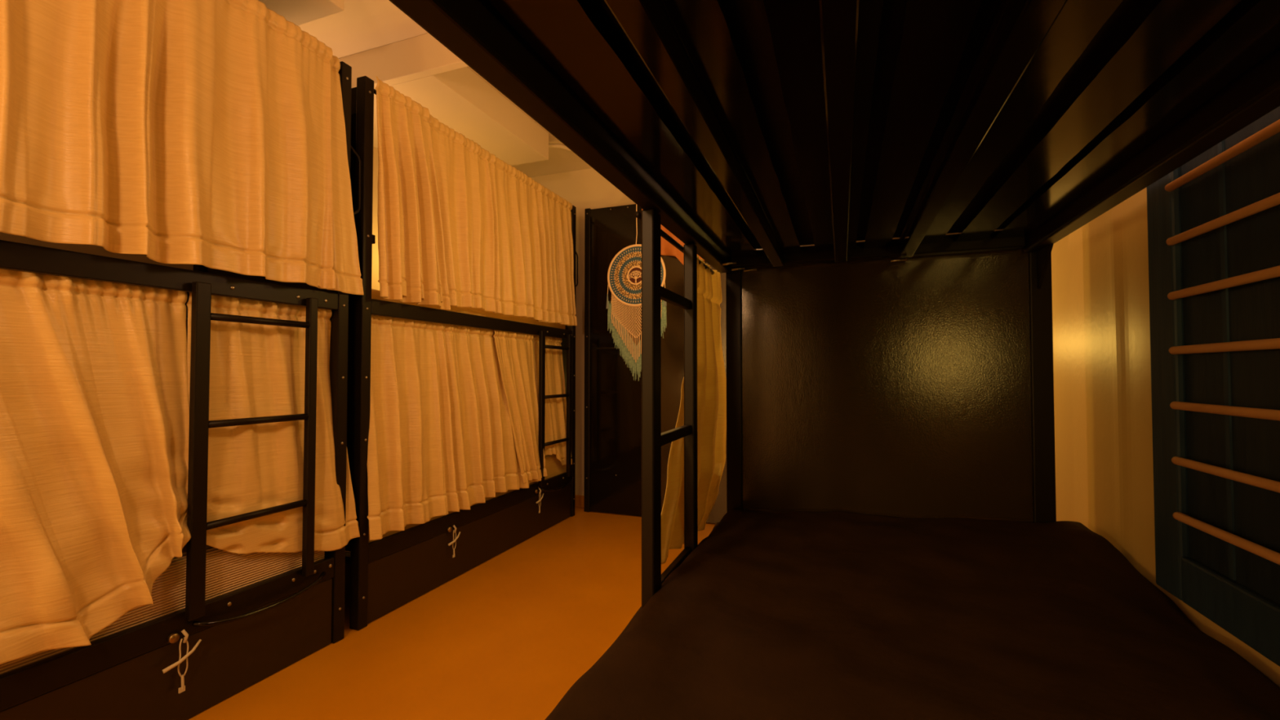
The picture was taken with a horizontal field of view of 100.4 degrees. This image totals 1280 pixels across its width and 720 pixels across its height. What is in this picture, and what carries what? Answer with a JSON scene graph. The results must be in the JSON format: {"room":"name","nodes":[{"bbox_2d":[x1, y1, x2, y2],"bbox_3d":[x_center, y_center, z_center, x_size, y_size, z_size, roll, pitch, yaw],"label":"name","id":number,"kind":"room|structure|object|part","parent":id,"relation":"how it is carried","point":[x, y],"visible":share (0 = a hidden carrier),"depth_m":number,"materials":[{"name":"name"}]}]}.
{"room":"dormitory","nodes":[
{"label":"dormitory","id":0,"kind":"room"},
{"bbox_2d":[0,146,380,342],"bbox_3d":[-2.535,-0.260,1.927,0.100,2.886,6.600,-1,-1,21],"label":"wall","id":1,"kind":"structure","parent":0,"point":[83,248],"depth_m":2.46,"materials":[{"name":"beige paint"}]},
{"bbox_2d":[258,0,344,25],"bbox_3d":[-2.462,-1.639,0.575,1.015,0.195,4.060,-1,-1,21],"label":"trim","id":2,"kind":"structure","parent":1,"relation":"attached to","point":[299,12],"depth_m":2.28,"materials":[{"name":"beige paint"}]},
{"bbox_2d":[338,33,468,88],"bbox_3d":[-0.324,-1.592,2.478,3.670,0.195,0.048,-1,-1,21],"label":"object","id":3,"kind":"structure","parent":1,"relation":"attached to","point":[423,55],"depth_m":2.80,"materials":[{"name":"beige paint"}]},
{"bbox_2d":[373,66,548,165],"bbox_3d":[-1.349,-1.567,3.521,1.015,0.195,1.180,-1,-1,21],"label":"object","id":4,"kind":"structure","parent":1,"relation":"attached to","point":[459,99],"depth_m":3.29,"materials":[{"name":"beige paint"}]},
{"bbox_2d":[297,0,591,177],"bbox_3d":[-0.781,-1.769,1.301,3.850,0.100,6.600,-1,-1,21],"label":"ceiling","id":5,"kind":"structure","parent":0,"point":[362,25],"depth_m":2.75,"materials":[{"name":"beige paint"}]},
{"bbox_2d":[548,143,572,151],"bbox_3d":[-0.459,-1.633,4.173,1.412,0.028,0.221,0,-1,0],"label":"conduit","id":6,"kind":"object","parent":5,"relation":"attached to","point":[550,145],"visible":0.2,"depth_m":4.07,"materials":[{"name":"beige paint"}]},
{"bbox_2d":[606,204,666,380],"bbox_3d":[-0.025,-0.762,3.560,0.430,1.803,0.025,-1,-1,21],"label":"dreamcatcher","id":7,"kind":"object","parent":5,"relation":"hanging from","point":[624,270],"visible":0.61,"depth_m":3.57,"materials":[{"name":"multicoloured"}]},
{"bbox_3d":[-0.023,-1.216,3.567,0.012,0.895,0.006,-1,-1,21],"label":"hanging cord","id":8,"kind":"part","parent":7,"relation":"part of","materials":[{"name":"beige fabric"}]},
{"bbox_2d":[186,506,715,719],"bbox_3d":[-0.781,1.216,1.228,3.850,0.100,6.600,-1,-1,21],"label":"floor","id":9,"kind":"structure","parent":0,"point":[508,637],"depth_m":2.24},
{"bbox_2d":[0,61,361,719],"bbox_3d":[-2.042,-0.066,1.568,1.033,2.481,2.086,-1,-1,21],"label":"bunk bed","id":10,"kind":"object","parent":9,"relation":"on","point":[248,634],"visible":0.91,"depth_m":1.77,"materials":[{"name":"black metal"}]},
{"bbox_2d":[0,268,191,664],"bbox_3d":[-1.715,0.257,1.112,0.151,1.036,1.382,-1,-2,21],"label":"curtain","id":11,"kind":"object","parent":10,"relation":"hanging from","point":[95,404],"visible":0.93,"depth_m":1.51,"materials":[{"name":"beige fabric"}]},
{"bbox_2d":[0,543,324,675],"bbox_3d":[-2.067,0.751,1.517,0.892,0.232,1.870,-1,-1,21],"label":"mattress","id":12,"kind":"object","parent":10,"relation":"on","point":[226,572],"visible":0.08,"depth_m":1.82,"materials":[{"name":"brown fabric"}]},
{"bbox_3d":[-1.637,0.851,1.354,0.026,0.085,1.915,-1,-1,21],"label":"rail","id":13,"kind":"part","parent":10,"relation":"part of","materials":[{"name":"black metal"}]},
{"bbox_2d":[0,0,335,288],"bbox_3d":[-1.599,-0.812,1.319,0.125,1.007,1.902,-1,-1,21],"label":"curtain","id":14,"kind":"object","parent":10,"relation":"hanging from","point":[166,131],"visible":1,"depth_m":1.68,"materials":[{"name":"beige fabric"}]},
{"bbox_3d":[-1.634,-0.270,1.381,0.024,0.072,1.915,-1,-1,21],"label":"rail","id":15,"kind":"part","parent":10,"relation":"part of","materials":[{"name":"black metal"}]},
{"bbox_2d":[162,629,201,693],"bbox_3d":[-1.463,0.964,1.704,0.026,0.196,0.107,-1,-1,21],"label":"handle","id":16,"kind":"object","parent":10,"relation":"hanging from","point":[184,632],"visible":1,"depth_m":1.71,"materials":[{"name":"beige"}]},
{"bbox_3d":[-2.167,-0.040,2.627,0.050,2.481,0.050,-1,-1,21],"label":"post","id":17,"kind":"part","parent":10,"relation":"part of","materials":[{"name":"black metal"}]},
{"bbox_3d":[-1.733,-0.165,2.470,0.875,2.050,0.018,-1,-1,21],"label":"panel","id":18,"kind":"part","parent":10,"relation":"part of","materials":[{"name":"black paint"}]},
{"bbox_2d":[186,292,359,554],"bbox_3d":[-1.379,0.276,2.062,0.095,1.025,0.655,-1,-1,21],"label":"curtain","id":19,"kind":"object","parent":10,"relation":"hanging from","point":[256,370],"visible":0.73,"depth_m":2.01,"materials":[{"name":"beige fabric"}]},
{"bbox_3d":[-1.299,-0.048,2.299,0.055,2.481,0.050,-1,-1,21],"label":"post","id":20,"kind":"part","parent":10,"relation":"part of","materials":[{"name":"black metal"}]},
{"bbox_2d":[316,55,364,294],"bbox_3d":[-1.290,-0.787,2.230,0.047,0.998,0.321,-1,-2,26],"label":"curtain","id":21,"kind":"object","parent":10,"relation":"hanging from","point":[346,267],"visible":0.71,"depth_m":2.28,"materials":[{"name":"beige fabric"}]},
{"bbox_3d":[-1.272,-0.787,2.368,0.012,0.340,0.078,-1,-1,21],"label":"grab handle","id":22,"kind":"part","parent":10,"relation":"part of","materials":[{"name":"black metal"}]},
{"bbox_2d":[345,75,577,630],"bbox_3d":[-1.300,-0.018,3.532,1.033,2.481,2.116,-1,-1,21],"label":"bunk bed","id":23,"kind":"object","parent":9,"relation":"on","point":[387,573],"visible":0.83,"depth_m":2.65,"materials":[{"name":"black metal"}]},
{"bbox_3d":[-1.693,-0.192,2.576,0.875,2.110,0.018,-1,-1,21],"label":"panel","id":24,"kind":"part","parent":23,"relation":"part of","materials":[{"name":"black paint"}]},
{"bbox_3d":[-1.257,-0.046,2.412,0.055,2.481,0.050,-1,-1,21],"label":"post","id":25,"kind":"part","parent":23,"relation":"part of","materials":[{"name":"black metal"}]},
{"bbox_3d":[-1.659,-0.556,2.627,0.910,0.040,0.025,-1,-1,21],"label":"guard rail","id":26,"kind":"part","parent":23,"relation":"part of","materials":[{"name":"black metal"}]},
{"bbox_2d":[375,75,450,310],"bbox_3d":[-1.113,-0.778,2.635,0.114,1.011,0.496,-1,-1,21],"label":"curtain","id":27,"kind":"object","parent":23,"relation":"hanging from","point":[402,119],"visible":0.99,"depth_m":2.58,"materials":[{"name":"beige fabric"}]},
{"bbox_2d":[367,315,541,540],"bbox_3d":[-0.966,0.310,3.091,0.160,1.047,1.490,-1,-1,21],"label":"curtain","id":28,"kind":"object","parent":23,"relation":"hanging from","point":[441,440],"visible":0.94,"depth_m":2.81,"materials":[{"name":"beige fabric"}]},
{"bbox_2d":[448,524,460,557],"bbox_3d":[-1.011,0.987,2.902,0.026,0.174,0.094,-1,-1,21],"label":"handle","id":29,"kind":"object","parent":23,"relation":"hanging from","point":[454,526],"visible":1,"depth_m":2.90,"materials":[{"name":"beige"}]},
{"bbox_2d":[345,453,566,552],"bbox_3d":[-1.329,0.810,3.487,0.879,0.212,1.920,-1,-1,21],"label":"mattress","id":30,"kind":"object","parent":23,"relation":"on","point":[553,466],"visible":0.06,"depth_m":3.96,"materials":[{"name":"beige fabric"}]},
{"bbox_2d":[371,288,565,328],"bbox_3d":[-1.335,-0.272,3.521,0.864,0.087,1.910,-1,-1,21],"label":"mattress","id":31,"kind":"object","parent":23,"relation":"on","point":[375,294],"visible":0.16,"depth_m":3.27,"materials":[{"name":"white fabric"}]},
{"bbox_3d":[-0.894,0.899,3.318,0.026,0.085,1.945,-1,-1,21],"label":"rail","id":32,"kind":"part","parent":23,"relation":"part of","materials":[{"name":"black metal"}]},
{"bbox_3d":[-0.892,-0.222,3.345,0.024,0.072,1.945,-1,-1,21],"label":"rail","id":33,"kind":"part","parent":23,"relation":"part of","materials":[{"name":"black metal"}]},
{"bbox_2d":[394,114,577,325],"bbox_3d":[-0.845,-0.774,3.389,0.091,0.986,1.906,-1,-1,21],"label":"curtain","id":34,"kind":"object","parent":23,"relation":"hanging from","point":[508,238],"visible":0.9,"depth_m":3.29,"materials":[{"name":"beige fabric"}]},
{"bbox_2d":[493,329,546,483],"bbox_3d":[-0.787,0.307,3.541,0.122,1.018,0.521,-1,-1,21],"label":"curtain","id":35,"kind":"object","parent":23,"relation":"hanging from","point":[522,345],"visible":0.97,"depth_m":3.58,"materials":[{"name":"beige fabric"}]},
{"bbox_3d":[-0.985,-0.146,4.449,0.875,2.110,0.018,-1,-1,21],"label":"panel","id":36,"kind":"part","parent":23,"relation":"part of","materials":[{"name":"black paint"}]},
{"bbox_2d":[535,488,543,513],"bbox_3d":[-0.700,0.983,3.726,0.026,0.174,0.094,-1,-1,21],"label":"handle","id":37,"kind":"object","parent":23,"relation":"hanging from","point":[540,492],"visible":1,"depth_m":3.73,"materials":[{"name":"beige"}]},
{"bbox_2d":[532,334,572,465],"bbox_3d":[-0.672,0.316,3.962,0.091,1.013,0.631,-1,-1,21],"label":"curtain","id":38,"kind":"object","parent":23,"relation":"hanging from","point":[555,408],"visible":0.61,"depth_m":4.03,"materials":[{"name":"beige fabric"}]},
{"bbox_3d":[-0.552,0.000,4.277,0.055,2.481,0.050,-1,-1,21],"label":"post","id":39,"kind":"part","parent":23,"relation":"part of","materials":[{"name":"black metal"}]},
{"bbox_3d":[-0.524,-0.739,4.346,0.012,0.340,0.078,-1,-1,21],"label":"grab handle","id":40,"kind":"part","parent":23,"relation":"part of","materials":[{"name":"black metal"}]},
{"bbox_2d":[583,204,726,523],"bbox_3d":[0.256,-0.014,4.122,1.535,2.501,0.090,-1,-1,21],"label":"door","id":41,"kind":"structure","parent":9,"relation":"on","point":[612,397],"depth_m":4.29,"materials":[{"name":"brown wood"}]},
{"bbox_3d":[-0.430,-0.007,4.408,0.050,2.501,0.040,-1,-1,21],"label":"post","id":42,"kind":"part","parent":41,"relation":"part of","materials":[{"name":"black metal"}]},
{"bbox_3d":[-0.198,0.568,4.301,0.450,1.326,0.020,-1,-1,21],"label":"panel","id":43,"kind":"part","parent":41,"relation":"part of","materials":[{"name":"black paint"}]},
{"bbox_3d":[-0.198,-0.675,4.331,0.450,1.149,0.020,-1,-1,21],"label":"panel","id":44,"kind":"part","parent":41,"relation":"part of","materials":[{"name":"black paint"}]},
{"bbox_2d":[641,208,704,264],"bbox_3d":[0.472,-0.986,4.048,0.981,0.520,0.055,-1,-1,21],"label":"curtain","id":45,"kind":"object","parent":41,"relation":"hanging from","point":[667,248],"visible":0.06,"depth_m":4.12,"materials":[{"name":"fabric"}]},
{"bbox_3d":[0.497,0.197,4.050,1.035,2.056,0.020,-1,-1,21],"label":"panel","id":46,"kind":"part","parent":41,"relation":"part of","materials":[{"name":"brown"}]},
{"bbox_2d":[388,0,1279,608],"bbox_3d":[0.382,-0.093,0.793,1.014,2.496,2.150,-1,-1,21],"label":"bunk bed","id":47,"kind":"object","parent":9,"relation":"on","point":[883,192],"visible":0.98,"depth_m":1.06,"materials":[{"name":"black metal"}]},
{"bbox_3d":[-0.053,-0.369,0.965,0.045,0.065,2.050,-1,-1,21],"label":"rail","id":48,"kind":"part","parent":47,"relation":"part of","materials":[{"name":"black metal"}]},
{"bbox_3d":[0.125,-0.316,1.532,0.014,0.014,0.740,-1,-1,21],"label":"curtain rod","id":49,"kind":"part","parent":47,"relation":"part of","materials":[{"name":"black metal"}]},
{"bbox_2d":[661,255,726,564],"bbox_3d":[0.190,0.108,1.709,0.045,0.860,0.926,-1,-1,21],"label":"curtain","id":50,"kind":"object","parent":47,"relation":"hanging from","point":[711,374],"visible":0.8,"depth_m":1.76,"materials":[{"name":"beige fabric"}]},
{"bbox_3d":[0.343,-0.065,1.930,0.055,2.496,0.050,-1,-1,21],"label":"post","id":51,"kind":"part","parent":47,"relation":"part of","materials":[{"name":"black metal"}]},
{"bbox_3d":[0.763,-0.822,1.786,0.880,0.870,0.018,-1,-1,21],"label":"panel","id":52,"kind":"part","parent":47,"relation":"part of","materials":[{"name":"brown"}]},
{"bbox_3d":[0.733,-0.356,1.737,0.870,0.053,0.040,-1,-1,21],"label":"cross rail","id":53,"kind":"part","parent":47,"relation":"part of","materials":[{"name":"black metal"}]},
{"bbox_3d":[0.763,0.231,1.760,0.880,1.224,0.018,-1,-1,21],"label":"panel","id":54,"kind":"part","parent":47,"relation":"part of","materials":[{"name":"brown wood"}]},
{"bbox_2d":[544,509,1279,719],"bbox_3d":[0.414,0.616,0.767,1.104,0.366,2.036,-1,-1,21],"label":"mattress","id":55,"kind":"object","parent":47,"relation":"on","point":[797,615],"visible":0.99,"depth_m":0.95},
{"bbox_3d":[0.371,-0.414,0.779,0.878,0.014,2.000,-1,-1,21],"label":"board","id":56,"kind":"part","parent":47,"relation":"part of","materials":[{"name":"black wood"}]},
{"bbox_3d":[1.202,-0.073,1.606,0.055,2.496,0.050,-1,-1,21],"label":"post","id":57,"kind":"part","parent":47,"relation":"part of","materials":[{"name":"black metal"}]},
{"bbox_3d":[0.812,-0.377,0.638,0.045,0.065,2.050,-1,-1,21],"label":"rail","id":58,"kind":"part","parent":47,"relation":"part of","materials":[{"name":"black metal"}]},
{"bbox_2d":[530,168,635,495],"bbox_3d":[0.411,-0.203,4.277,3.750,2.886,0.120,-1,-1,21],"label":"wall","id":59,"kind":"structure","parent":0,"point":[585,188],"depth_m":4.56,"materials":[{"name":"beige paint"}]},
{"bbox_2d":[574,494,583,507],"bbox_3d":[0.349,1.189,4.192,3.670,0.100,0.018,-1,-1,21],"label":"baseboard","id":60,"kind":"structure","parent":59,"relation":"attached to","point":[579,499],"depth_m":4.51,"materials":[{"name":"brown wood"}]},
{"bbox_2d":[1051,186,1279,687],"bbox_3d":[0.965,-0.294,0.551,0.080,2.886,6.500,-1,-1,21],"label":"wall","id":61,"kind":"structure","parent":0,"point":[1101,324],"depth_m":1.44,"materials":[{"name":"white paint"}]},
{"bbox_2d":[1146,106,1279,666],"bbox_3d":[0.924,-0.051,0.600,0.046,1.068,1.272,-1,-1,21],"label":"rack","id":62,"kind":"object","parent":61,"relation":"attached to","point":[1214,220],"visible":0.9,"depth_m":0.98,"materials":[{"name":"blue paint"}]}
]}

